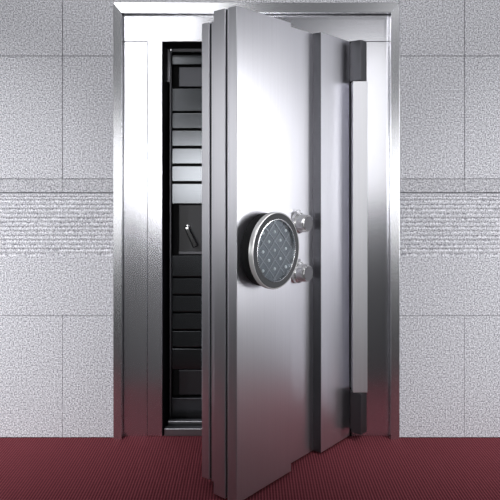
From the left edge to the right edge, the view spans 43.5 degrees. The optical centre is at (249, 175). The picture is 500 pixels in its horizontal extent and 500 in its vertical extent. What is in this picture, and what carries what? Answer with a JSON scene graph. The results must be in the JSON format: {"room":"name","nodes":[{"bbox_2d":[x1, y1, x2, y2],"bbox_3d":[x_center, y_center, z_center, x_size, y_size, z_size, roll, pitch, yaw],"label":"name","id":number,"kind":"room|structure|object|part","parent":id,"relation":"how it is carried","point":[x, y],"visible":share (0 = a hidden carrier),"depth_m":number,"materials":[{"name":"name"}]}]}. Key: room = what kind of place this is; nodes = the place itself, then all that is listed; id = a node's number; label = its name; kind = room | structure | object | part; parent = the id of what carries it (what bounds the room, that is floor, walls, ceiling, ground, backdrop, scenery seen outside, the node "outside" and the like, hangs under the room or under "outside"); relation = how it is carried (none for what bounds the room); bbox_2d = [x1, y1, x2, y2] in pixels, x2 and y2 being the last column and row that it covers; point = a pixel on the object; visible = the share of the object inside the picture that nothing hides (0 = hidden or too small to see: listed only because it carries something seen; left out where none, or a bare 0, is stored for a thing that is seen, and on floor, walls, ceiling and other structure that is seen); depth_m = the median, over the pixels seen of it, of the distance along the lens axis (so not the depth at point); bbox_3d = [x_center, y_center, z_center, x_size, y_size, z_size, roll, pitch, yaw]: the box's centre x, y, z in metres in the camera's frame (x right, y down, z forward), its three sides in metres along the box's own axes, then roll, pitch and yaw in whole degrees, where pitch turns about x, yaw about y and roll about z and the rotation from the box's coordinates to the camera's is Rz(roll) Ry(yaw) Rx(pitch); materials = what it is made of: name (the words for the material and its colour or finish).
{"room":"bank vault entrance","nodes":[
{"label":"bank vault entrance","id":0,"kind":"room"},
{"bbox_2d":[0,0,499,436],"bbox_3d":[0.000,-0.390,3.335,12.000,3.400,0.400,0,0,0],"label":"wall","id":1,"kind":"structure","parent":0,"point":[56,56],"depth_m":3.13,"materials":[{"name":"grey stone"}]},
{"bbox_2d":[113,3,399,439],"bbox_3d":[0.032,0.223,3.315,1.426,2.174,0.480,0,0,0],"label":"door surround","id":2,"kind":"object","parent":1,"relation":"attached to","point":[147,30],"visible":0.77,"depth_m":3.15,"materials":[{"name":"metal"}]},
{"bbox_3d":[-0.659,0.223,3.133,0.043,2.173,0.044,0,0,0],"label":"edge trim","id":3,"kind":"part","parent":2,"relation":"part of","materials":[{"name":"metal"}]},
{"bbox_3d":[-0.577,0.318,3.345,0.120,1.984,0.379,0,0,0],"label":"jamb panel","id":4,"kind":"part","parent":2,"relation":"part of","materials":[{"name":"metal"}]},
{"bbox_3d":[-0.478,0.315,3.343,0.074,1.982,0.384,0,0,0],"label":"jamb panel","id":5,"kind":"part","parent":2,"relation":"part of","materials":[{"name":"metal"}]},
{"bbox_2d":[167,48,201,418],"bbox_3d":[0.001,0.330,3.350,0.878,2.042,0.101,0,0,0],"label":"gate","id":6,"kind":"object","parent":2,"relation":"attached to","point":[185,98],"visible":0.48,"depth_m":3.33,"materials":[{"name":"grey metal"}]},
{"bbox_3d":[0.000,-0.670,3.346,0.834,0.027,0.047,0,0,0],"label":"rail","id":7,"kind":"part","parent":6,"relation":"part of","materials":[{"name":"grey metal"}]},
{"bbox_3d":[0.000,1.266,3.353,0.834,0.170,0.035,0,0,0],"label":"rail","id":8,"kind":"part","parent":6,"relation":"part of","materials":[{"name":"grey metal"}]},
{"bbox_3d":[-0.309,0.323,3.309,0.070,0.111,0.016,0,0,0],"label":"lever","id":9,"kind":"part","parent":6,"relation":"part of","materials":[{"name":"black metal"}]},
{"bbox_3d":[0.031,-0.743,3.345,1.336,0.132,0.380,0,0,0],"label":"header panel","id":10,"kind":"part","parent":2,"relation":"part of","materials":[{"name":"metal"}]},
{"bbox_3d":[0.032,-0.838,3.133,1.425,0.053,0.044,0,0,0],"label":"edge trim","id":11,"kind":"part","parent":2,"relation":"part of","materials":[{"name":"metal"}]},
{"bbox_2d":[202,6,366,499],"bbox_3d":[0.180,0.312,2.864,0.296,1.974,0.888,0,0,40],"label":"door","id":12,"kind":"structure","parent":2,"relation":"attached to","point":[276,391],"depth_m":2.63,"materials":[{"name":"metal"}]},
{"bbox_3d":[0.047,0.312,2.634,0.045,1.974,0.364,0,0,40],"label":"panel","id":13,"kind":"part","parent":12,"relation":"part of","materials":[{"name":"metal"}]},
{"bbox_3d":[0.187,0.312,2.839,0.004,1.974,0.858,0,0,40],"label":"plate","id":14,"kind":"part","parent":12,"relation":"part of","materials":[{"name":"metal"}]},
{"bbox_3d":[0.097,0.305,2.578,0.009,0.251,0.251,0,0,40],"label":"plate","id":15,"kind":"part","parent":12,"relation":"part of","materials":[{"name":"grey"}]},
{"bbox_3d":[0.399,0.312,3.053,0.045,1.974,0.258,0,0,40],"label":"panel","id":16,"kind":"part","parent":12,"relation":"part of","materials":[{"name":"metal"}]},
{"bbox_3d":[0.606,0.316,3.345,0.187,1.984,0.380,0,0,0],"label":"jamb panel","id":17,"kind":"part","parent":2,"relation":"part of","materials":[{"name":"metal"}]},
{"bbox_3d":[0.723,0.223,3.133,0.045,2.173,0.044,0,0,0],"label":"edge trim","id":18,"kind":"part","parent":2,"relation":"part of","materials":[{"name":"metal"}]},
{"bbox_2d":[0,436,499,499],"bbox_3d":[-0.050,1.340,2.750,3.100,0.060,0.830,0,0,0],"label":"floor","id":19,"kind":"structure","parent":0,"point":[131,467],"depth_m":2.77,"materials":[{"name":"red carpet"}]},
{"bbox_2d":[123,419,350,435],"bbox_3d":[0.000,1.341,4.455,2.600,0.059,2.560,0,0,0],"label":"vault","id":20,"kind":"object","parent":19,"relation":"on","point":[123,419],"depth_m":3.25,"materials":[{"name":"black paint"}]}
]}

